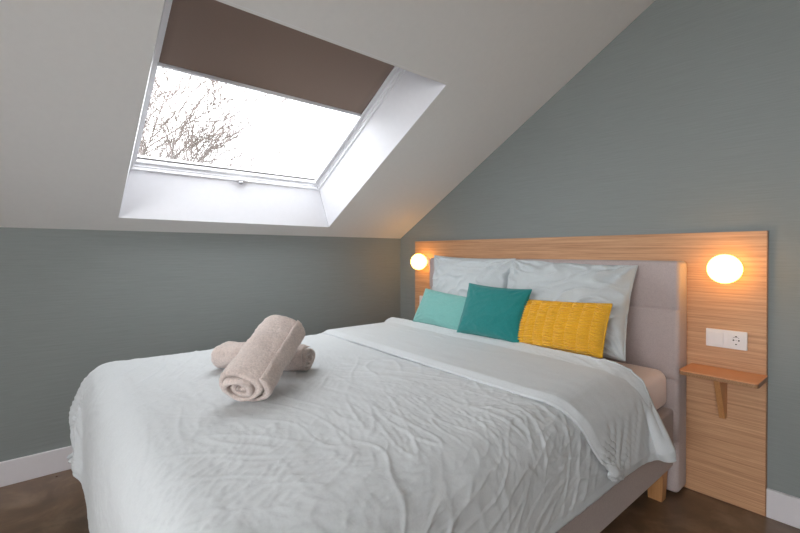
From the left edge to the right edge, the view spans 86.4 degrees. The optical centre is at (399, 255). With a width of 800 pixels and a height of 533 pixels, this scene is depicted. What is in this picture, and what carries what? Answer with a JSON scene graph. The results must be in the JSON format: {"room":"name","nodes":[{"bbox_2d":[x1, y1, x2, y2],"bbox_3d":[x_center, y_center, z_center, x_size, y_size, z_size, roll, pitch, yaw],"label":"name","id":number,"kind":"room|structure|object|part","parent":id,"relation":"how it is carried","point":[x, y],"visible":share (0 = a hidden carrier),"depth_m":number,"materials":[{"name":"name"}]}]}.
{"room":"bedroom","nodes":[
{"label":"bedroom","id":0,"kind":"room"},
{"bbox_2d":[0,227,400,461],"bbox_3d":[-1.873,0.476,2.275,5.100,1.274,0.250,0,1,-40],"label":"wall","id":1,"kind":"structure","parent":0,"point":[74,302],"depth_m":2.44,"materials":[{"name":"paint"}]},
{"bbox_2d":[0,446,72,486],"bbox_3d":[-1.787,1.055,2.178,4.700,0.118,0.016,0,1,-40],"label":"baseboard","id":2,"kind":"structure","parent":1,"relation":"attached to","point":[25,468],"depth_m":2.13,"materials":[{"name":"paint"}]},
{"bbox_2d":[0,0,654,238],"bbox_3d":[-0.864,-0.964,1.069,5.000,1.803,3.120,0,1,-40],"label":"ceiling","id":3,"kind":"structure","parent":0,"point":[74,74],"depth_m":1.93,"materials":[{"name":"paint"}]},
{"bbox_2d":[118,0,445,226],"bbox_3d":[-0.633,-0.651,2.237,1.312,0.893,1.201,0,1,-40],"label":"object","id":4,"kind":"structure","parent":3,"relation":"attached to","point":[147,195],"depth_m":2.58,"materials":[{"name":"paint"}]},
{"bbox_2d":[0,469,799,532],"bbox_3d":[0.142,1.191,-0.108,5.300,0.120,6.600,0,1,-40],"label":"floor","id":5,"kind":"structure","parent":0,"point":[52,503],"depth_m":1.85,"materials":[{"name":"brown wood"}]},
{"bbox_2d":[430,258,686,532],"bbox_3d":[0.005,0.570,1.961,2.194,1.092,1.652,0,1,-40],"label":"bed","id":6,"kind":"object","parent":5,"relation":"on","point":[656,337],"visible":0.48,"depth_m":1.99,"materials":[{"name":"beige fabric"}]},
{"bbox_2d":[594,357,665,409],"bbox_3d":[-0.035,0.620,1.937,2.053,0.183,1.592,0,1,-40],"label":"mattress","id":7,"kind":"object","parent":6,"relation":"on","point":[654,380],"visible":0.05,"depth_m":1.92,"materials":[{"name":"beige fabric"}]},
{"bbox_2d":[67,317,676,532],"bbox_3d":[-0.228,0.707,1.775,1.849,0.569,1.870,0,1,-40],"label":"duvet","id":8,"kind":"object","parent":7,"relation":"on","point":[394,425],"visible":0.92,"depth_m":1.24,"materials":[{"name":"fabric"}]},
{"bbox_2d":[219,315,304,401],"bbox_3d":[-0.472,0.347,1.503,0.181,0.238,0.393,0,0,7],"label":"rolled towel","id":9,"kind":"object","parent":8,"relation":"on","point":[253,375],"visible":1,"depth_m":1.41,"materials":[{"name":"beige fabric"}]},
{"bbox_2d":[211,341,314,370],"bbox_3d":[-0.560,0.412,1.741,0.415,0.106,0.157,0,0,8],"label":"rolled towel","id":10,"kind":"object","parent":8,"relation":"on","point":[223,354],"visible":0.35,"depth_m":1.70,"materials":[{"name":"beige fabric"}]},
{"bbox_2d":[413,288,465,329],"bbox_3d":[0.272,0.326,2.582,0.146,0.224,0.477,0,1,-40],"label":"cushion","id":11,"kind":"object","parent":8,"relation":"on","point":[436,308],"visible":0.73,"depth_m":2.55,"materials":[{"name":"teal fabric"}]},
{"bbox_2d":[457,283,531,342],"bbox_3d":[0.488,0.296,2.262,0.145,0.280,0.417,0,1,-40],"label":"cushion","id":12,"kind":"object","parent":8,"relation":"on","point":[491,312],"visible":0.94,"depth_m":2.21,"materials":[{"name":"teal fabric"}]},
{"bbox_2d":[518,299,612,357],"bbox_3d":[0.750,0.326,1.991,0.170,0.240,0.440,0,1,-40],"label":"cushion","id":13,"kind":"object","parent":8,"relation":"on","point":[573,327],"visible":0.88,"depth_m":1.92,"materials":[{"name":"yellow fabric"}]},
{"bbox_2d":[432,255,515,296],"bbox_3d":[0.400,0.229,2.747,0.270,0.466,0.697,0,1,-40],"label":"pillow","id":14,"kind":"object","parent":7,"relation":"on","point":[452,275],"visible":0.46,"depth_m":2.67,"materials":[{"name":"fabric"}]},
{"bbox_2d":[507,260,637,361],"bbox_3d":[0.838,0.246,2.221,0.329,0.440,0.735,0,1,-40],"label":"pillow","id":15,"kind":"object","parent":7,"relation":"on","point":[548,281],"visible":0.55,"depth_m":2.09,"materials":[{"name":"fabric"}]},
{"bbox_3d":[1.185,1.048,1.965,0.060,0.135,0.070,0,1,-40],"label":"leg","id":16,"kind":"part","parent":6,"relation":"part of","materials":[{"name":"brown wood"}]},
{"bbox_2d":[401,0,799,497],"bbox_3d":[2.015,-0.425,1.459,0.200,3.088,6.200,0,1,-40],"label":"wall","id":17,"kind":"structure","parent":0,"point":[687,120],"depth_m":2.08,"materials":[{"name":"paint"}]},
{"bbox_2d":[415,231,768,516],"bbox_3d":[0.852,0.497,2.675,0.020,1.222,2.234,0,1,-40],"label":"wood wall panel","id":18,"kind":"object","parent":17,"relation":"attached to","point":[726,459],"visible":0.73,"depth_m":1.96,"materials":[{"name":"brown wood"}]},
{"bbox_2d":[411,254,429,269],"bbox_3d":[0.154,0.045,3.374,0.142,0.127,0.127,0,1,-40],"label":"wall lamp","id":19,"kind":"object","parent":18,"relation":"attached to","point":[418,261],"visible":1,"depth_m":3.33,"materials":[{"name":"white glass"}]},
{"bbox_2d":[679,363,767,418],"bbox_3d":[1.406,0.619,1.860,0.185,0.220,0.278,0,1,-40],"label":"shelf","id":20,"kind":"object","parent":18,"relation":"attached to","point":[721,377],"visible":1,"depth_m":1.86,"materials":[{"name":"brown wood"}]},
{"bbox_2d":[707,254,742,282],"bbox_3d":[1.425,0.056,1.867,0.142,0.127,0.127,0,1,-40],"label":"wall lamp","id":21,"kind":"object","parent":18,"relation":"attached to","point":[724,268],"visible":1,"depth_m":1.82,"materials":[{"name":"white glass"}]},
{"bbox_2d":[706,328,747,350],"bbox_3d":[1.468,0.374,1.917,0.014,0.081,0.151,0,1,-40],"label":"switch plate","id":22,"kind":"object","parent":18,"relation":"attached to","point":[737,340],"visible":1,"depth_m":1.91,"materials":[{"name":"white plastic"}]},
{"bbox_2d":[708,331,722,344],"bbox_3d":[1.440,0.374,1.943,0.004,0.057,0.058,0,1,-40],"label":"rocker switch","id":23,"kind":"object","parent":22,"relation":"attached to","point":[714,337],"depth_m":1.94,"materials":[{"name":"white plastic"}]},
{"bbox_2d":[766,488,799,528],"bbox_3d":[2.719,1.066,0.467,0.016,0.121,3.558,0,1,-40],"label":"baseboard","id":24,"kind":"structure","parent":17,"relation":"attached to","point":[781,507],"depth_m":1.78,"materials":[{"name":"paint"}]},
{"bbox_3d":[-0.921,-1.178,1.135,5.000,1.908,3.301,0,1,-40],"label":"roof","id":25,"kind":"structure","parent":0,"visible":0},
{"bbox_2d":[130,0,405,189],"bbox_3d":[-0.690,-0.815,2.281,1.180,0.738,1.148,0,1,-40],"label":"window","id":26,"kind":"structure","parent":25,"relation":"attached to","point":[139,162],"depth_m":2.54,"materials":[{"name":"paint"}]},
{"bbox_3d":[-1.113,-0.809,1.916,0.009,0.608,1.031,0,1,-40],"label":"blind rail","id":27,"kind":"part","parent":26,"relation":"part of","materials":[{"name":"paint"}]},
{"bbox_2d":[157,0,393,116],"bbox_3d":[-0.498,-0.981,2.042,1.102,0.290,0.494,0,1,-40],"label":"roller blind","id":28,"kind":"object","parent":26,"relation":"attached to","point":[214,40],"visible":0.77,"depth_m":2.02,"materials":[{"name":"fabric"}]},
{"bbox_3d":[-0.274,-0.814,2.624,0.014,0.608,1.031,0,1,-40],"label":"blind rail","id":29,"kind":"part","parent":26,"relation":"part of","materials":[{"name":"paint"}]},
{"label":"outside","id":30,"kind":"structure","parent":0,"visible":0},
{"label":"ground","id":31,"kind":"structure","parent":30,"visible":0},
{"bbox_2d":[139,70,256,167],"bbox_3d":[-7.711,-0.439,11.218,5.634,9.395,10.541,0,1,-38],"label":"bare tree","id":32,"kind":"object","parent":31,"relation":"on","point":[180,118],"visible":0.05,"depth_m":9.48,"materials":[{"name":"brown plant"}]},
{"bbox_2d":[138,67,309,173],"bbox_3d":[-6.889,-0.907,9.352,10.447,11.896,7.787,0,0,-1],"label":"bare tree","id":33,"kind":"object","parent":31,"relation":"on","point":[142,151],"visible":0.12,"depth_m":7.76,"materials":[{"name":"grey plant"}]}
]}

